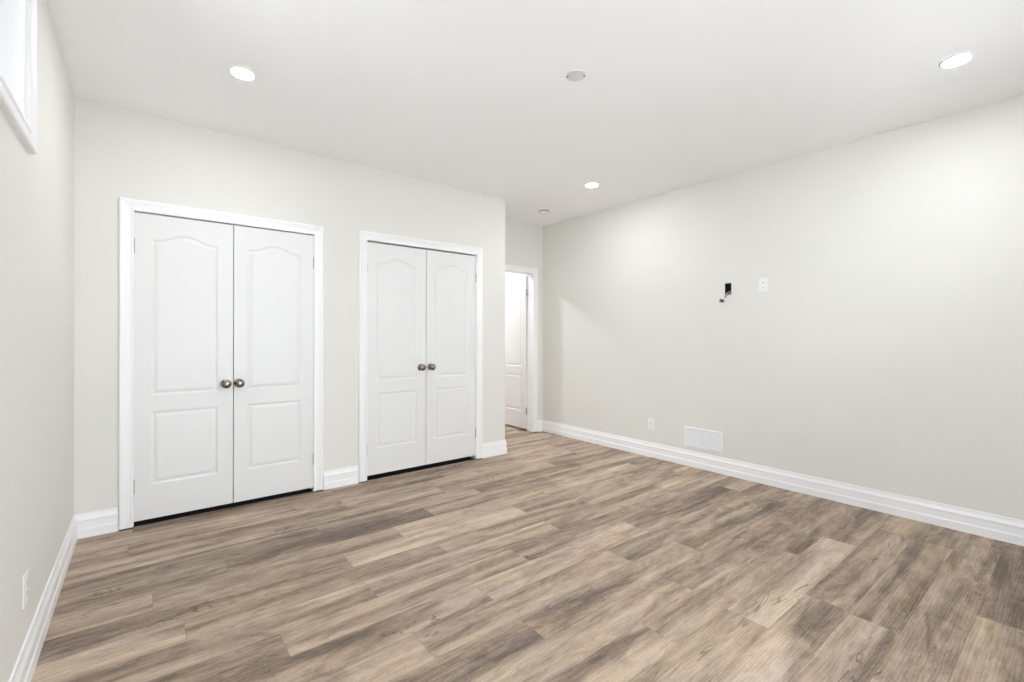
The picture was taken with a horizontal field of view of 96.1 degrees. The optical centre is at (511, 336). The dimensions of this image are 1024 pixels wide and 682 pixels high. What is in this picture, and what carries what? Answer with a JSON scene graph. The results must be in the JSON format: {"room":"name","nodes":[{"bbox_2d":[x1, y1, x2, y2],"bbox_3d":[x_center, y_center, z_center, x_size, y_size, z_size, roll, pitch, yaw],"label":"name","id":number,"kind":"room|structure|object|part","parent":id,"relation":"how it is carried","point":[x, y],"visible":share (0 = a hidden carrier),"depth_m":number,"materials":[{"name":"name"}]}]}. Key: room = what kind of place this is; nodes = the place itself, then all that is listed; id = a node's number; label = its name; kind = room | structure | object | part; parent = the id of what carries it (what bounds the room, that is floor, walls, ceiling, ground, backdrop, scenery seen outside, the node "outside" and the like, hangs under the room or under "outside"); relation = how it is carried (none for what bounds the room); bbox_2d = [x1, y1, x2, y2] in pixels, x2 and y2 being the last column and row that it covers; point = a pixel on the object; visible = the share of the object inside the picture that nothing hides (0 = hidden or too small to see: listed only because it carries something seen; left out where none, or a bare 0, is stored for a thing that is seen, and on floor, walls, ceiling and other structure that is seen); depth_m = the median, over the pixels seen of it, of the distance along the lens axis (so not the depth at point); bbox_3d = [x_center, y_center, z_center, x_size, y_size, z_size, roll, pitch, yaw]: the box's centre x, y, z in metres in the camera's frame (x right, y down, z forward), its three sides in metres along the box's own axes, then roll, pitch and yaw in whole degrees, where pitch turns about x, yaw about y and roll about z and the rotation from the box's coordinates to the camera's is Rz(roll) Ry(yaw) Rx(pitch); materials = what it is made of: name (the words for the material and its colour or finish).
{"room":"empty basement bedroom","nodes":[
{"label":"empty basement bedroom","id":0,"kind":"room"},
{"bbox_2d":[0,0,74,681],"bbox_3d":[-1.499,-0.109,1.235,0.140,2.674,5.339,0,0,-39],"label":"wall","id":1,"kind":"structure","parent":0,"point":[37,191],"depth_m":1.81,"materials":[{"name":"paint"}]},
{"bbox_2d":[0,0,36,154],"bbox_3d":[-1.249,-1.007,0.942,0.158,0.674,1.818,0,0,-39],"label":"window","id":2,"kind":"structure","parent":1,"relation":"in","point":[18,30],"depth_m":1.61,"materials":[{"name":"paint"}]},
{"bbox_2d":[22,568,27,609],"bbox_3d":[-1.717,0.890,1.626,0.009,0.117,0.072,0,0,-39],"label":"outlet","id":3,"kind":"object","parent":1,"relation":"attached to","point":[25,575],"visible":1,"depth_m":1.61,"materials":[{"name":"white plastic"}]},
{"bbox_2d":[9,507,117,681],"bbox_3d":[-1.184,1.154,1.112,0.202,0.147,4.450,0,0,-39],"label":"baseboard","id":4,"kind":"structure","parent":1,"relation":"attached to","point":[83,525],"depth_m":2.11,"materials":[{"name":"paint"}]},
{"bbox_2d":[74,98,504,529],"bbox_3d":[-1.554,-0.109,4.058,3.298,2.674,0.619,0,0,-39],"label":"wall","id":5,"kind":"structure","parent":0,"point":[119,152],"depth_m":3.34,"materials":[{"name":"paint"}]},
{"bbox_2d":[134,212,232,521],"bbox_3d":[-2.211,0.196,3.120,0.557,1.994,0.101,0,0,-39],"label":"door","id":6,"kind":"structure","parent":5,"relation":"in","point":[183,268],"depth_m":3.12,"materials":[{"name":"paint"}]},
{"bbox_3d":[-2.016,0.334,3.249,0.061,0.061,0.060,0,0,-39],"label":"knob","id":7,"kind":"part","parent":6,"relation":"part of","materials":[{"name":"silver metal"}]},
{"bbox_2d":[119,197,323,529],"bbox_3d":[-2.027,0.171,3.334,1.245,2.104,0.118,0,0,-39],"label":"door frame","id":8,"kind":"structure","parent":5,"relation":"attached to","point":[127,206],"depth_m":2.95,"materials":[{"name":"paint"}]},
{"bbox_2d":[233,225,313,502],"bbox_3d":[-1.774,0.197,3.469,0.550,1.994,0.101,0,0,-39],"label":"door","id":9,"kind":"structure","parent":5,"relation":"in","point":[273,454],"depth_m":3.47,"materials":[{"name":"paint"}]},
{"bbox_3d":[-1.952,0.334,3.300,0.061,0.061,0.060,0,0,-39],"label":"knob","id":10,"kind":"part","parent":9,"relation":"part of","materials":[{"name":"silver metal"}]},
{"bbox_2d":[323,465,358,489],"bbox_3d":[-1.400,1.154,3.776,0.280,0.147,0.018,0,0,-39],"label":"baseboard","id":11,"kind":"structure","parent":5,"relation":"attached to","point":[340,477],"depth_m":3.77,"materials":[{"name":"paint"}]},
{"bbox_2d":[367,242,425,475],"bbox_3d":[-1.010,0.190,4.079,0.566,1.994,0.101,0,0,-39],"label":"door","id":12,"kind":"structure","parent":5,"relation":"in","point":[396,309],"depth_m":4.08,"materials":[{"name":"paint"}]},
{"bbox_3d":[-0.820,0.280,4.205,0.061,0.061,0.060,0,0,-39],"label":"knob","id":13,"kind":"part","parent":12,"relation":"part of","materials":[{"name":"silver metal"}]},
{"bbox_2d":[358,230,482,481],"bbox_3d":[-0.823,0.166,4.296,1.260,2.118,0.118,0,0,-39],"label":"door frame","id":14,"kind":"structure","parent":5,"relation":"attached to","point":[365,237],"depth_m":4.01,"materials":[{"name":"paint"}]},
{"bbox_2d":[426,250,475,464],"bbox_3d":[-0.567,0.191,4.433,0.556,1.994,0.101,0,0,-39],"label":"door","id":15,"kind":"structure","parent":5,"relation":"in","point":[450,277],"depth_m":4.43,"materials":[{"name":"paint"}]},
{"bbox_3d":[-0.741,0.281,4.268,0.061,0.061,0.060,0,0,-39],"label":"knob","id":16,"kind":"part","parent":15,"relation":"part of","materials":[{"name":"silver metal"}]},
{"bbox_2d":[482,440,506,457],"bbox_3d":[-0.351,1.156,5.010,0.313,0.147,0.664,0,0,-34],"label":"baseboard","id":17,"kind":"structure","parent":5,"relation":"attached to","point":[490,449],"depth_m":4.74,"materials":[{"name":"paint"}]},
{"bbox_2d":[119,432,535,530],"bbox_3d":[-1.172,1.228,4.383,4.303,0.001,0.690,0,0,-39],"label":"floor","id":18,"kind":"structure","parent":0,"point":[173,516],"depth_m":3.51,"materials":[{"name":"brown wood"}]},
{"bbox_2d":[505,272,526,278],"bbox_3d":[-0.040,-0.106,7.009,0.150,2.674,1.861,0,0,-39],"label":"wall","id":19,"kind":"structure","parent":0,"point":[507,275],"depth_m":6.83,"materials":[{"name":"paint"}]},
{"bbox_2d":[505,219,542,431],"bbox_3d":[-1.218,-0.108,4.800,4.749,2.674,0.120,0,0,-39],"label":"wall","id":20,"kind":"structure","parent":0,"point":[523,241],"depth_m":5.90,"materials":[{"name":"paint"}]},
{"bbox_2d":[505,276,526,428],"bbox_3d":[-0.041,0.202,6.299,0.167,1.994,0.777,0,0,-39],"label":"door","id":21,"kind":"structure","parent":20,"relation":"in","point":[516,287],"depth_m":6.15,"materials":[{"name":"paint"}]},
{"bbox_2d":[505,264,537,431],"bbox_3d":[-0.069,0.173,5.705,0.933,2.107,0.140,0,0,-39],"label":"door frame","id":22,"kind":"structure","parent":20,"relation":"attached to","point":[532,273],"depth_m":5.93,"materials":[{"name":"paint"}]},
{"bbox_2d":[31,424,1023,681],"bbox_3d":[-0.268,1.230,3.487,4.899,0.001,7.654,0,0,-39],"label":"floor","id":23,"kind":"structure","parent":0,"point":[553,557],"depth_m":2.28,"materials":[{"name":"laminate"}]},
{"bbox_2d":[47,0,1023,225],"bbox_3d":[-0.273,-1.504,3.500,4.899,0.120,7.350,0,0,-39],"label":"ceiling","id":24,"kind":"structure","parent":0,"point":[477,96],"depth_m":2.56,"materials":[{"name":"paint"}]},
{"bbox_2d":[228,66,255,79],"bbox_3d":[-1.476,-1.441,2.524,0.133,0.009,0.133,0,0,-39],"label":"recessed light","id":25,"kind":"object","parent":24,"relation":"in","point":[243,73],"visible":1,"depth_m":2.51,"materials":[{"name":"paint"}]},
{"bbox_2d":[539,210,548,214],"bbox_3d":[0.367,-1.422,5.287,0.120,0.040,0.120,0,0,-39],"label":"smoke detector","id":26,"kind":"object","parent":24,"relation":"attached to","point":[542,212],"visible":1,"depth_m":5.25,"materials":[{"name":"grey plastic"}]},
{"bbox_2d":[566,69,585,80],"bbox_3d":[0.352,-1.437,2.538,0.111,0.009,0.111,0,0,-39],"label":"cover plate","id":27,"kind":"object","parent":24,"relation":"attached to","point":[573,75],"visible":1,"depth_m":2.53,"materials":[{"name":"paint"}]},
{"bbox_2d":[585,182,598,186],"bbox_3d":[0.756,-1.437,4.367,0.133,0.009,0.133,0,0,-39],"label":"recessed light","id":28,"kind":"object","parent":24,"relation":"in","point":[592,184],"visible":1,"depth_m":4.34,"materials":[{"name":"paint"}]},
{"bbox_2d":[586,184,596,186],"bbox_3d":[0.756,-1.437,4.367,0.110,0.009,0.110,0,0,-39],"label":"diffuser","id":29,"kind":"object","parent":28,"relation":"attached to","point":[587,185],"depth_m":4.36,"materials":[{"name":"white plastic"}]},
{"bbox_2d":[939,52,973,67],"bbox_3d":[2.309,-1.434,2.395,0.133,0.009,0.133,0,0,-39],"label":"recessed light","id":30,"kind":"object","parent":24,"relation":"in","point":[958,59],"visible":1,"depth_m":2.38,"materials":[{"name":"paint"}]},
{"bbox_2d":[942,55,970,67],"bbox_3d":[2.309,-1.434,2.395,0.110,0.009,0.110,0,0,-39],"label":"diffuser","id":31,"kind":"object","parent":30,"relation":"attached to","point":[955,60],"depth_m":2.39,"materials":[{"name":"white plastic"}]},
{"bbox_2d":[543,94,1023,520],"bbox_3d":[2.085,-0.102,4.022,0.140,2.674,5.219,0,0,-39],"label":"wall","id":32,"kind":"structure","parent":0,"point":[883,349],"depth_m":3.50,"materials":[{"name":"paint"}]},
{"bbox_2d":[648,418,653,429],"bbox_3d":[1.425,0.896,4.725,0.009,0.117,0.072,0,0,-39],"label":"outlet","id":33,"kind":"object","parent":32,"relation":"attached to","point":[650,420],"visible":1,"depth_m":4.72,"materials":[{"name":"white plastic"}]},
{"bbox_2d":[684,426,722,452],"bbox_3d":[1.775,0.953,4.286,0.010,0.186,0.372,0,0,-39],"label":"air vent","id":34,"kind":"object","parent":32,"relation":"in","point":[705,439],"visible":1,"depth_m":4.28,"materials":[{"name":"white plastic"}]},
{"bbox_2d":[725,283,730,294],"bbox_3d":[1.955,-0.425,4.128,0.075,0.103,0.055,0,0,-39],"label":"wall box","id":35,"kind":"object","parent":32,"relation":"attached to","point":[727,285],"visible":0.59,"depth_m":4.15,"materials":[{"name":"plastic"}]},
{"bbox_2d":[719,291,730,301],"bbox_3d":[1.902,-0.362,4.072,0.197,0.125,0.036,0,0,-33],"label":"loose cable","id":36,"kind":"object","parent":35,"relation":"hanging from","point":[722,299],"visible":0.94,"depth_m":4.04,"materials":[{"name":"white plastic"}]},
{"bbox_2d":[759,277,767,291],"bbox_3d":[2.111,-0.435,3.869,0.009,0.120,0.072,0,0,-39],"label":"wall plate","id":37,"kind":"object","parent":32,"relation":"attached to","point":[763,282],"visible":1,"depth_m":3.87,"materials":[{"name":"white plastic"}]},
{"bbox_2d":[538,420,1023,545],"bbox_3d":[1.945,1.160,4.008,0.091,0.147,5.069,0,0,-39],"label":"baseboard","id":38,"kind":"structure","parent":32,"relation":"attached to","point":[1001,528],"depth_m":3.51,"materials":[{"name":"paint"}]}
]}

